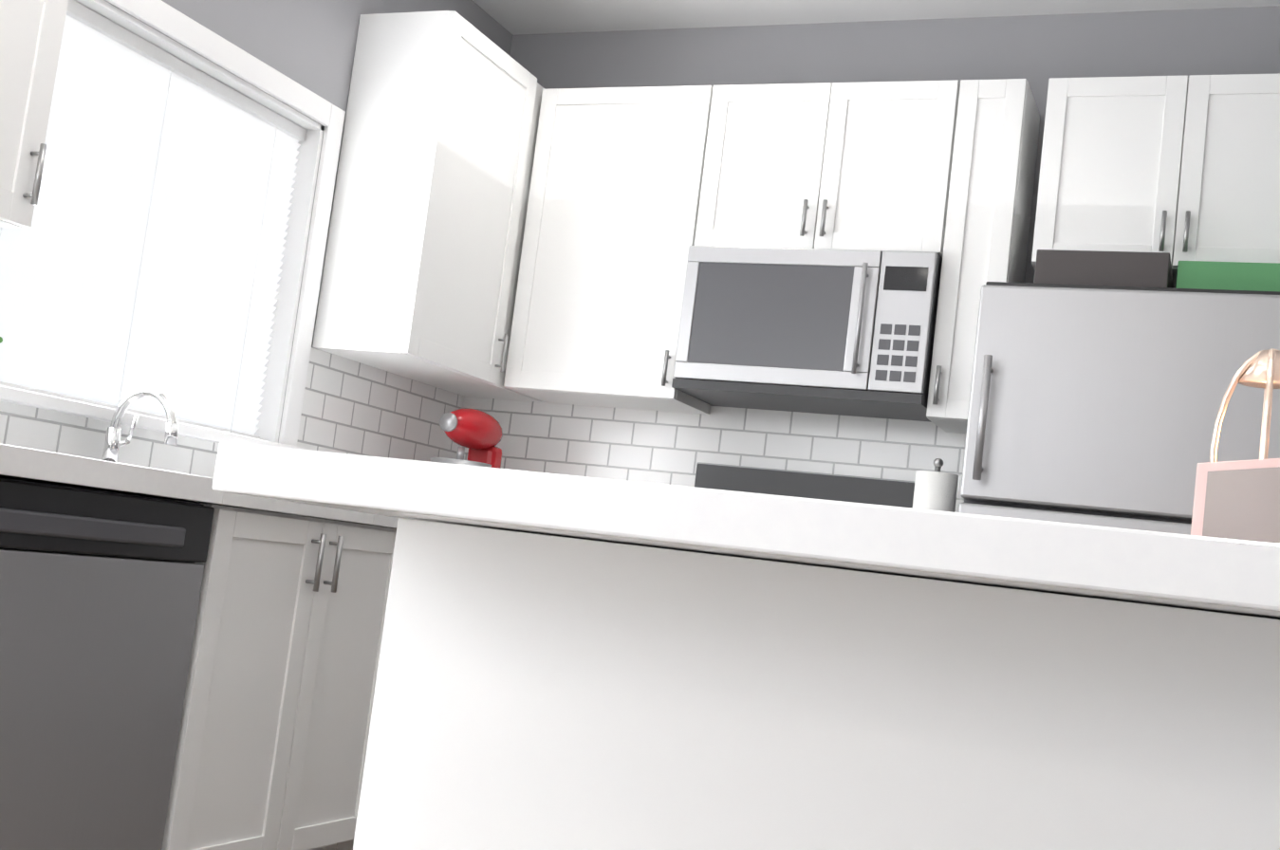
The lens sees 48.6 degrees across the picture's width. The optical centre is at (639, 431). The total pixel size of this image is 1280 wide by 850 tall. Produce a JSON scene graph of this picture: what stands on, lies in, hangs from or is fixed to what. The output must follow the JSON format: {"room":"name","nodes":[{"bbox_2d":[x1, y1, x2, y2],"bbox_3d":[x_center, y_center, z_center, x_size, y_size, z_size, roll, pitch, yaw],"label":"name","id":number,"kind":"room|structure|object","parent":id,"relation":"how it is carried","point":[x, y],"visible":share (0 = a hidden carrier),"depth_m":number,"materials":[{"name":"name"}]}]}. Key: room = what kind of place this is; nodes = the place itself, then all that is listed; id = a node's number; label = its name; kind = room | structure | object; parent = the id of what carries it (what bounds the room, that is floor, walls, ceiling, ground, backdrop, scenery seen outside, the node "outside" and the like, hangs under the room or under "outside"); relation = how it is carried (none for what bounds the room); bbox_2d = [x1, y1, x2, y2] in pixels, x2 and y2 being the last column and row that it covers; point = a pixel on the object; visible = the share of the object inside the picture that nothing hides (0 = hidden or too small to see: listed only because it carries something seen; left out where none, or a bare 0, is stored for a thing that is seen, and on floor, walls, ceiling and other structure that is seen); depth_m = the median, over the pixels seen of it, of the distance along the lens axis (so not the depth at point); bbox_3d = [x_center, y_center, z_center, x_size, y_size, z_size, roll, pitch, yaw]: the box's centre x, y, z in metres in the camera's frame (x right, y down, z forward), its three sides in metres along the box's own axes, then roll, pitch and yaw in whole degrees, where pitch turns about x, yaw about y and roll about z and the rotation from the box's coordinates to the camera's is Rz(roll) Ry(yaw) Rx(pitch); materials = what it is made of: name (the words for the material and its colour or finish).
{"room":"kitchen","nodes":[
{"label":"kitchen","id":0,"kind":"room"},
{"bbox_2d":[104,0,512,442],"bbox_3d":[-2.061,-0.601,1.690,0.150,2.700,7.600,5,-6,23],"label":"wall","id":1,"kind":"structure","parent":0,"point":[309,45],"depth_m":4.07,"materials":[{"name":"grey paint"}]},
{"bbox_2d":[0,0,68,228],"bbox_3d":[-1.364,-0.966,2.609,0.361,1.055,0.571,5,-6,23],"label":"upper cabinet","id":2,"kind":"object","parent":1,"relation":"attached to","point":[31,32],"visible":1,"depth_m":2.73,"materials":[{"name":"white wood"}]},
{"bbox_2d":[0,0,345,449],"bbox_3d":[-1.244,-0.530,3.582,0.200,1.040,1.320,5,-6,23],"label":"window","id":3,"kind":"structure","parent":1,"relation":"in","point":[178,27],"depth_m":4.06,"materials":[{"name":"white"}]},
{"bbox_2d":[0,0,306,439],"bbox_3d":[-1.262,-0.505,3.585,0.040,0.922,1.144,5,-6,23],"label":"kitchen window blind slats","id":4,"kind":"object","parent":3,"relation":"attached to","point":[146,249],"visible":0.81,"depth_m":3.60,"materials":[{"name":"white"}]},
{"bbox_2d":[0,347,466,478],"bbox_3d":[-1.180,-0.108,3.684,0.003,0.480,2.850,5,-6,23],"label":"backsplash","id":5,"kind":"structure","parent":1,"relation":"attached to","point":[351,407],"depth_m":4.27,"materials":[{"name":"white tile"}]},
{"bbox_2d":[312,10,544,402],"bbox_3d":[-0.565,-0.676,4.566,0.361,1.020,0.917,5,-6,23],"label":"upper cabinet","id":6,"kind":"object","parent":1,"relation":"attached to","point":[421,268],"visible":0.9,"depth_m":4.20,"materials":[{"name":"white wood"}]},
{"bbox_2d":[472,0,1279,35],"bbox_3d":[0.427,-1.783,0.767,5.260,0.060,7.750,5,-6,23],"label":"ceiling","id":7,"kind":"structure","parent":0,"point":[515,17],"depth_m":4.66,"materials":[{"name":"white paint"}]},
{"bbox_2d":[509,5,1279,421],"bbox_3d":[0.656,0.008,4.553,2.725,2.700,0.150,5,-6,23],"label":"wall","id":8,"kind":"structure","parent":0,"point":[1037,51],"depth_m":4.54,"materials":[{"name":"grey paint"}]},
{"bbox_2d":[503,85,713,414],"bbox_3d":[-0.053,-0.595,4.647,0.594,1.000,0.364,5,-6,23],"label":"upper cabinet","id":9,"kind":"object","parent":8,"relation":"attached to","point":[612,214],"visible":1,"depth_m":4.52,"materials":[{"name":"white wood"}]},
{"bbox_2d":[459,396,965,512],"bbox_3d":[0.235,0.156,4.620,1.860,0.480,0.002,5,-6,23],"label":"backsplash","id":10,"kind":"structure","parent":8,"relation":"attached to","point":[647,446],"depth_m":4.65,"materials":[{"name":"white tile"}]},
{"bbox_2d":[694,80,960,258],"bbox_3d":[0.604,-0.781,4.406,0.765,0.520,0.364,5,-6,23],"label":"upper cabinet","id":11,"kind":"object","parent":8,"relation":"attached to","point":[860,166],"visible":0.81,"depth_m":4.26,"materials":[{"name":"white wood"}]},
{"bbox_2d":[671,245,942,422],"bbox_3d":[0.536,-0.303,4.337,0.759,0.445,0.414,5,-6,23],"label":"microwave","id":12,"kind":"object","parent":11,"relation":"attached to","point":[844,332],"visible":0.98,"depth_m":4.18,"materials":[{"name":"grey metal"}]},
{"bbox_2d":[926,78,1039,433],"bbox_3d":[1.018,-0.508,4.197,0.191,1.000,0.364,5,-6,23],"label":"upper cabinet","id":13,"kind":"object","parent":8,"relation":"attached to","point":[989,208],"visible":0.77,"depth_m":4.08,"materials":[{"name":"white wood"}]},
{"bbox_2d":[1031,73,1279,288],"bbox_3d":[1.534,-0.696,4.014,0.750,0.540,0.364,5,-6,23],"label":"upper cabinet","id":14,"kind":"object","parent":8,"relation":"attached to","point":[1181,168],"visible":0.77,"depth_m":3.90,"materials":[{"name":"white wood"}]},
{"bbox_3d":[0.094,0.944,0.503,5.260,0.060,7.750,5,-6,23],"label":"floor","id":15,"kind":"structure","parent":0,"visible":0},
{"bbox_2d":[0,478,214,849],"bbox_3d":[-1.332,0.504,2.586,0.597,0.865,0.835,5,-6,23],"label":"dishwasher","id":16,"kind":"object","parent":15,"relation":"on","point":[100,593],"visible":1,"depth_m":2.62,"materials":[{"name":"grey metal"}]},
{"bbox_2d":[113,492,396,849],"bbox_3d":[-1.041,0.608,3.312,0.646,0.868,0.735,5,-6,23],"label":"base cabinet","id":17,"kind":"object","parent":15,"relation":"on","point":[271,748],"visible":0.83,"depth_m":3.14,"materials":[{"name":"white wood"}]},
{"bbox_2d":[0,444,403,529],"bbox_3d":[-1.039,0.134,3.237,0.637,0.050,2.224,5,-6,23],"label":"countertop","id":18,"kind":"structure","parent":17,"relation":"on","point":[32,465],"depth_m":2.68,"materials":[{"name":"white stone"}]},
{"bbox_2d":[101,387,178,462],"bbox_3d":[-1.159,-0.001,3.323,0.213,0.204,0.088,5,-6,23],"label":"faucet","id":19,"kind":"object","parent":18,"relation":"on","point":[113,444],"visible":0.98,"depth_m":3.32,"materials":[{"name":"silver metal"}]},
{"bbox_2d":[336,839,353,849],"bbox_3d":[-0.788,0.699,3.933,0.646,0.868,0.612,5,-6,23],"label":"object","id":20,"kind":"structure","parent":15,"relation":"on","point":[346,845],"depth_m":3.57,"materials":[{"name":"white"}]},
{"bbox_2d":[694,462,915,508],"bbox_3d":[0.340,0.681,4.085,0.747,1.205,0.740,5,-6,23],"label":"range","id":21,"kind":"object","parent":15,"relation":"on","point":[882,491],"visible":0.02,"depth_m":4.41,"materials":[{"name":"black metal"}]},
{"bbox_2d":[352,518,1279,849],"bbox_3d":[0.279,0.613,1.699,1.117,0.868,0.625,5,-6,23],"label":"base cabinet","id":22,"kind":"object","parent":15,"relation":"on","point":[533,691],"visible":1,"depth_m":1.47,"materials":[{"name":"white wood"}]},
{"bbox_2d":[212,442,1279,619],"bbox_3d":[0.270,0.141,1.658,1.172,0.051,0.915,5,-6,23],"label":"countertop","id":23,"kind":"structure","parent":22,"relation":"on","point":[1218,575],"depth_m":1.24,"materials":[{"name":"white stone"}]},
{"bbox_2d":[1190,458,1279,543],"bbox_3d":[0.636,0.083,1.446,0.136,0.127,0.093,5,-6,23],"label":"stand","id":24,"kind":"object","parent":23,"relation":"on","point":[1238,500],"visible":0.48,"depth_m":1.46,"materials":[{"name":"pink"}]},
{"bbox_2d":[1209,348,1279,462],"bbox_3d":[0.752,0.037,1.713,0.130,0.279,0.130,5,-6,23],"label":"candle lamp","id":25,"kind":"object","parent":23,"relation":"on","point":[1260,369],"visible":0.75,"depth_m":1.71,"materials":[{"name":"beige metal"}]},
{"bbox_2d":[958,281,1279,535],"bbox_3d":[1.254,0.517,3.680,0.785,1.672,0.805,5,-6,23],"label":"refrigerator","id":26,"kind":"object","parent":15,"relation":"on","point":[1095,405],"visible":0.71,"depth_m":3.44,"materials":[{"name":"grey metal"}]},
{"bbox_2d":[1033,249,1177,288],"bbox_3d":[1.253,-0.381,3.821,0.330,0.126,0.350,5,-6,23],"label":"box","id":27,"kind":"object","parent":26,"relation":"on","point":[1123,268],"depth_m":3.66,"materials":[{"name":"grey cardboard"}]},
{"bbox_2d":[1175,260,1279,291],"bbox_3d":[1.532,-0.352,3.687,0.250,0.111,0.280,5,-6,23],"label":"box","id":28,"kind":"object","parent":26,"relation":"on","point":[1191,274],"depth_m":3.56,"materials":[{"name":"green cardboard"}]},
{"bbox_3d":[-0.432,0.791,4.437,0.924,0.868,0.660,5,-6,23],"label":"base cabinet","id":29,"kind":"object","parent":15,"relation":"on","visible":0},
{"bbox_3d":[0.069,0.373,4.307,1.884,0.050,0.635,5,-6,23],"label":"countertop","id":30,"kind":"structure","parent":29,"relation":"on","visible":0},
{"bbox_2d":[429,408,502,468],"bbox_3d":[-0.551,0.109,4.528,0.200,0.364,0.319,5,-6,23],"label":"stand mixer","id":31,"kind":"object","parent":30,"relation":"on","point":[478,434],"visible":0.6,"depth_m":4.47,"materials":[{"name":"red metal"}]},
{"bbox_2d":[912,458,958,512],"bbox_3d":[0.816,0.237,3.947,0.150,0.329,0.150,5,-6,23],"label":"paper towel holder","id":32,"kind":"object","parent":30,"relation":"on","point":[936,490],"visible":0.5,"depth_m":3.90,"materials":[{"name":"white paper"}]}
]}

